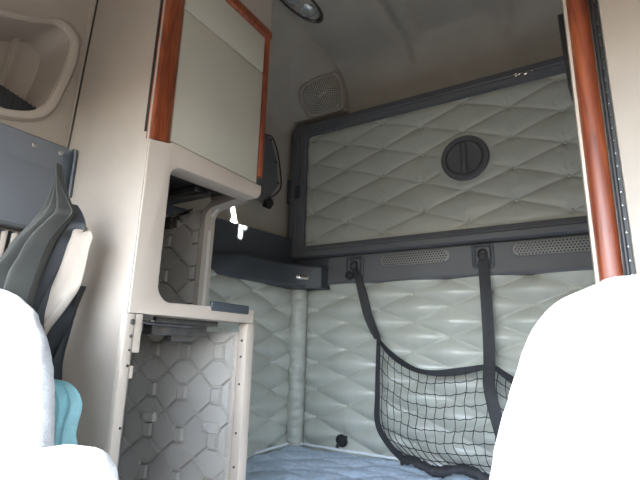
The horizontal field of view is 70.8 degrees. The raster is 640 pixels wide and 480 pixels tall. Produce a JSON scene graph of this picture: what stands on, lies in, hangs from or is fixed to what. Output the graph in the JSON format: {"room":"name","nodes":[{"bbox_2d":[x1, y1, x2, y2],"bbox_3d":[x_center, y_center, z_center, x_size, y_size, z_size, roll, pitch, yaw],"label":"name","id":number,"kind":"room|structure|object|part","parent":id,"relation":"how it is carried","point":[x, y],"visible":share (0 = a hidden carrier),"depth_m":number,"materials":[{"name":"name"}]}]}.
{"room":"vehicle interior","nodes":[
{"label":"vehicle interior","id":0,"kind":"room"},
{"bbox_2d":[0,0,90,232],"bbox_3d":[-1.145,-0.265,0.347,0.001,2.620,1.885,-7,-16,30],"label":"wall","id":1,"kind":"structure","parent":0,"point":[55,128],"depth_m":1.16,"materials":[{"name":"beige plastic"}]},
{"bbox_2d":[0,229,18,256],"bbox_3d":[-0.714,0.041,0.984,0.028,0.140,0.156,-7,-16,30],"label":"air vent","id":2,"kind":"object","parent":1,"relation":"in","point":[6,237],"visible":0.2,"depth_m":1.00,"materials":[{"name":"plastic"}]},
{"bbox_2d":[0,122,77,230],"bbox_3d":[-0.753,-0.168,0.918,0.063,0.225,0.478,-7,-16,30],"label":"wall panel","id":3,"kind":"object","parent":1,"relation":"attached to","point":[28,161],"visible":0.81,"depth_m":1.03,"materials":[{"name":"plastic"}]},
{"bbox_2d":[0,7,81,121],"bbox_3d":[-0.784,-0.436,1.098,0.131,0.340,0.310,-7,-16,30],"label":"cubby","id":4,"kind":"object","parent":1,"relation":"attached to","point":[33,55],"visible":1,"depth_m":1.18,"materials":[{"name":"beige plastic"}]},
{"bbox_2d":[173,0,330,237],"bbox_3d":[-0.386,0.131,1.801,0.330,2.560,1.450,-7,-16,30],"label":"wall","id":5,"kind":"structure","parent":0,"point":[288,36],"depth_m":2.34,"materials":[{"name":"plastic"}]},
{"bbox_2d":[141,269,291,458],"bbox_3d":[-0.399,0.557,1.866,0.046,0.860,0.965,-6,-15,30],"label":"panel","id":6,"kind":"object","parent":5,"relation":"attached to","point":[271,306],"visible":0.36,"depth_m":2.09,"materials":[{"name":"grey leather"}]},
{"bbox_2d":[166,205,330,290],"bbox_3d":[-0.305,0.027,1.997,0.280,0.283,1.055,-7,-16,30],"label":"corner shelf","id":7,"kind":"object","parent":5,"relation":"attached to","point":[239,251],"visible":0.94,"depth_m":2.13,"materials":[{"name":"plastic"}]},
{"bbox_2d":[211,252,330,290],"bbox_3d":[-0.216,0.137,2.091,0.230,0.117,0.750,-7,-16,30],"label":"tray","id":8,"kind":"object","parent":7,"relation":"on","point":[239,265],"depth_m":2.14,"materials":[{"name":"plastic"}]},
{"bbox_2d":[296,275,308,279],"bbox_3d":[-0.085,0.184,2.239,0.068,0.022,0.008,6,-14,-18],"label":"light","id":9,"kind":"object","parent":7,"relation":"attached to","point":[298,277],"depth_m":2.24,"materials":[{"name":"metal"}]},
{"bbox_2d":[255,134,281,208],"bbox_3d":[-0.301,-0.375,2.307,0.052,0.402,0.345,-7,-16,30],"label":"wall bracket","id":10,"kind":"object","parent":5,"relation":"attached to","point":[269,182],"visible":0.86,"depth_m":2.37,"materials":[{"name":"grey plastic"}]},
{"bbox_2d":[289,47,348,126],"bbox_3d":[-0.156,-0.885,2.361,0.353,0.283,0.690,-7,-16,30],"label":"trim","id":11,"kind":"structure","parent":5,"relation":"attached to","point":[307,63],"depth_m":2.42,"materials":[{"name":"plastic"}]},
{"bbox_2d":[299,71,345,117],"bbox_3d":[-0.002,-0.821,2.481,0.230,0.224,0.201,-7,-16,30],"label":"speaker","id":12,"kind":"object","parent":5,"relation":"attached to","point":[318,97],"visible":1,"depth_m":2.47},
{"bbox_2d":[278,0,567,113],"bbox_3d":[0.355,-0.955,1.232,2.450,0.663,2.050,-7,-16,30],"label":"ceiling","id":13,"kind":"structure","parent":0,"point":[384,51],"depth_m":2.19,"materials":[{"name":"fabric"}]},
{"bbox_2d":[280,0,323,23],"bbox_3d":[-0.101,-1.081,2.046,0.136,0.026,0.344,-7,-16,30],"label":"recessed light","id":14,"kind":"object","parent":13,"relation":"in","point":[306,10],"visible":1,"depth_m":2.08,"materials":[{"name":"metal"}]},
{"bbox_3d":[0.776,0.082,1.990,2.500,2.800,0.060,-7,-16,30],"label":"wall","id":15,"kind":"structure","parent":0,"visible":0},
{"bbox_2d":[287,56,588,260],"bbox_3d":[0.677,-0.361,2.052,1.965,0.782,0.085,-7,-16,30],"label":"bunk","id":16,"kind":"object","parent":15,"relation":"attached to","point":[494,158],"visible":0.83,"depth_m":2.09,"materials":[{"name":"fabric"}]},
{"bbox_3d":[0.659,-0.374,2.050,0.214,0.214,0.020,-7,-16,30],"label":"latch handle","id":17,"kind":"part","parent":16,"relation":"part of","materials":[{"name":"plastic"}]},
{"bbox_2d":[303,270,594,471],"bbox_3d":[0.721,0.548,1.805,1.870,0.845,0.049,-7,-16,30],"label":"panel","id":18,"kind":"object","parent":15,"relation":"attached to","point":[433,324],"visible":0.62,"depth_m":1.98,"materials":[{"name":"grey leather"}]},
{"bbox_2d":[285,290,307,446],"bbox_3d":[-0.116,0.650,2.266,0.096,0.840,0.058,5,-14,-13],"label":"bolster","id":19,"kind":"object","parent":18,"relation":"attached to","point":[298,319],"visible":0.81,"depth_m":2.25,"materials":[{"name":"grey leather"}]},
{"bbox_2d":[335,434,347,447],"bbox_3d":[0.106,0.920,2.061,0.059,0.064,0.062,-7,-16,30],"label":"ring","id":20,"kind":"object","parent":18,"relation":"attached to","point":[341,440],"visible":1,"depth_m":2.04,"materials":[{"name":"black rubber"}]},
{"bbox_2d":[327,234,592,284],"bbox_3d":[0.791,0.077,1.877,1.720,0.140,0.104,-7,-16,30],"label":"rail","id":21,"kind":"object","parent":15,"relation":"attached to","point":[563,253],"visible":0.88,"depth_m":1.94,"materials":[{"name":"grey plastic"}]},
{"bbox_3d":[0.172,0.134,2.208,0.090,0.104,0.013,-7,-16,30],"label":"hook plate","id":22,"kind":"part","parent":21,"relation":"part of","materials":[{"name":"plastic"}]},
{"bbox_3d":[0.174,0.133,2.213,0.060,0.080,0.002,-7,-16,30],"label":"plate","id":23,"kind":"part","parent":21,"relation":"part of","materials":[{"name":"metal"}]},
{"bbox_2d":[381,249,449,265],"bbox_3d":[0.431,0.083,2.065,0.328,0.056,0.005,-7,-16,30],"label":"vent grille","id":24,"kind":"object","parent":21,"relation":"attached to","point":[420,257],"depth_m":2.06,"materials":[{"name":"plastic"}]},
{"bbox_2d":[345,253,513,479],"bbox_3d":[0.565,0.468,1.772,1.144,0.866,0.162,-7,-16,32],"label":"net","id":25,"kind":"object","parent":21,"relation":"hanging from","point":[490,392],"visible":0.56,"depth_m":1.77,"materials":[{"name":"black fabric"}]},
{"bbox_3d":[0.689,0.068,1.904,0.090,0.104,0.013,-7,-16,30],"label":"hook plate","id":26,"kind":"part","parent":21,"relation":"part of","materials":[{"name":"plastic"}]},
{"bbox_3d":[0.692,0.067,1.909,0.060,0.080,0.002,-7,-16,30],"label":"plate","id":27,"kind":"part","parent":21,"relation":"part of","materials":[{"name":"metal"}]},
{"bbox_2d":[513,236,590,255],"bbox_3d":[0.948,0.021,1.760,0.362,0.056,0.005,-7,-16,30],"label":"vent grille","id":28,"kind":"object","parent":21,"relation":"attached to","point":[563,245],"depth_m":1.77,"materials":[{"name":"plastic"}]},
{"bbox_3d":[-0.063,1.116,0.268,2.600,0.050,3.450,-7,-16,30],"label":"floor","id":29,"kind":"structure","parent":0,"visible":0},
{"bbox_2d":[0,289,117,479],"bbox_3d":[-0.588,0.542,0.379,0.682,1.092,0.572,-7,-16,30],"label":"passenger seat","id":30,"kind":"object","parent":29,"relation":"on","point":[28,450],"visible":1,"depth_m":0.61,"materials":[{"name":"grey fabric"}]},
{"bbox_3d":[-0.556,0.416,0.673,0.457,0.709,0.104,-7,-16,30],"label":"backrest","id":31,"kind":"part","parent":30,"relation":"part of","materials":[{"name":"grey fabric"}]},
{"bbox_2d":[0,163,92,379],"bbox_3d":[-0.551,0.065,0.869,0.183,0.465,0.132,-1,-14,11],"label":"jacket","id":32,"kind":"object","parent":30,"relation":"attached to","point":[44,265],"visible":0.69,"depth_m":0.88,"materials":[{"name":"fabric"}]},
{"bbox_3d":[-0.561,0.058,0.852,0.170,0.460,0.092,-1,-14,11],"label":"panel","id":33,"kind":"part","parent":32,"relation":"part of","materials":[{"name":"fabric"}]},
{"bbox_2d":[54,379,81,445],"bbox_3d":[-0.457,0.331,0.784,0.153,0.164,0.030,-7,-16,30],"label":"towel","id":34,"kind":"object","parent":32,"relation":"hanging from","point":[68,402],"visible":0.43,"depth_m":0.78,"materials":[{"name":"teal fabric"}]},
{"bbox_3d":[-0.308,0.228,0.341,0.102,0.098,0.306,-7,-16,30],"label":"armrest","id":35,"kind":"part","parent":30,"relation":"part of","materials":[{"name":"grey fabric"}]},
{"bbox_2d":[62,0,271,479],"bbox_3d":[-0.534,0.016,1.269,0.618,2.530,0.415,-7,-16,30],"label":"tall cabinet","id":36,"kind":"object","parent":29,"relation":"on","point":[171,103],"visible":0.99,"depth_m":1.15,"materials":[{"name":"beige plastic"}]},
{"bbox_2d":[67,0,95,145],"bbox_3d":[-0.632,-0.025,1.109,0.080,2.530,0.020,-7,-16,30],"label":"trim","id":37,"kind":"structure","parent":36,"relation":"attached to","point":[93,2],"depth_m":1.23,"materials":[{"name":"beige plastic"}]},
{"bbox_3d":[-0.392,0.567,0.818,0.018,0.857,0.041,-7,-16,30],"label":"post","id":38,"kind":"part","parent":36,"relation":"part of","materials":[{"name":"beige plastic"}]},
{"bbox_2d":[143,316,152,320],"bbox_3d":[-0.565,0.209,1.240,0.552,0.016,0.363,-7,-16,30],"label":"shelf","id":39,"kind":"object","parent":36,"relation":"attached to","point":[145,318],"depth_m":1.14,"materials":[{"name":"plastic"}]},
{"bbox_3d":[-0.368,-0.488,1.083,0.040,0.561,0.060,-7,-16,30],"label":"wood trim","id":40,"kind":"part","parent":36,"relation":"part of","materials":[{"name":"brown wood"}]},
{"bbox_3d":[-0.463,0.675,1.276,0.598,0.815,0.026,-7,-16,30],"label":"ribbed panel","id":41,"kind":"part","parent":36,"relation":"part of","materials":[{"name":"plastic"}]},
{"bbox_3d":[-0.525,0.077,1.466,0.418,0.333,0.026,-7,-16,30],"label":"ribbed panel","id":42,"kind":"part","parent":36,"relation":"part of","materials":[{"name":"plastic"}]},
{"bbox_3d":[-0.302,-0.003,1.123,0.060,0.395,0.392,-7,-16,30],"label":"frame","id":43,"kind":"part","parent":36,"relation":"part of","materials":[{"name":"beige plastic"}]},
{"bbox_2d":[170,175,221,204],"bbox_3d":[-0.555,-0.164,1.329,0.552,0.010,0.363,-7,-16,30],"label":"shelf","id":44,"kind":"object","parent":36,"relation":"attached to","point":[177,185],"depth_m":1.32,"materials":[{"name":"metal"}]},
{"bbox_3d":[-0.273,-0.370,1.224,0.027,0.359,0.317,-7,-16,30],"label":"door","id":45,"kind":"part","parent":36,"relation":"part of","materials":[{"name":"plastic"}]},
{"bbox_3d":[-0.267,-0.609,1.281,0.027,0.125,0.317,-7,-16,30],"label":"filler panel","id":46,"kind":"part","parent":36,"relation":"part of","materials":[{"name":"plastic"}]},
{"bbox_3d":[-0.215,0.646,1.135,0.039,0.858,0.032,-7,-16,30],"label":"post","id":47,"kind":"part","parent":36,"relation":"part of","materials":[{"name":"beige plastic"}]},
{"bbox_3d":[-0.258,-0.689,1.308,0.040,0.036,0.342,-7,-16,30],"label":"wood trim","id":48,"kind":"part","parent":36,"relation":"part of","materials":[{"name":"brown wood"}]},
{"bbox_3d":[-0.182,-0.412,1.384,0.039,0.470,0.020,-7,-16,30],"label":"wood trim","id":49,"kind":"part","parent":36,"relation":"part of","materials":[{"name":"brown wood"}]},
{"bbox_2d":[489,274,639,479],"bbox_3d":[0.208,0.470,-0.061,0.592,1.067,0.632,-7,-16,30],"label":"seat","id":50,"kind":"object","parent":29,"relation":"on","point":[572,410],"visible":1,"depth_m":0.32,"materials":[{"name":"grey fabric"}]},
{"bbox_2d":[558,0,639,283],"bbox_3d":[0.737,-0.083,0.655,0.624,2.500,0.228,-7,-16,30],"label":"tall cabinet","id":51,"kind":"object","parent":29,"relation":"on","point":[602,37],"visible":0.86,"depth_m":0.72,"materials":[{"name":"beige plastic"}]},
{"bbox_3d":[0.703,-0.155,0.571,0.542,2.400,0.016,-7,-16,30],"label":"door","id":52,"kind":"part","parent":51,"relation":"part of","materials":[{"name":"beige plastic"}]},
{"bbox_3d":[0.445,1.144,1.257,1.935,0.378,0.970,-7,-16,30],"label":"bunk base","id":53,"kind":"object","parent":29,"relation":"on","visible":0},
{"bbox_2d":[245,443,490,479],"bbox_3d":[0.442,0.874,1.312,1.933,0.170,0.945,-7,-16,30],"label":"mattress","id":54,"kind":"object","parent":53,"relation":"on","point":[289,462],"visible":0.76,"depth_m":1.79,"materials":[{"name":"blue fabric"}]}
]}

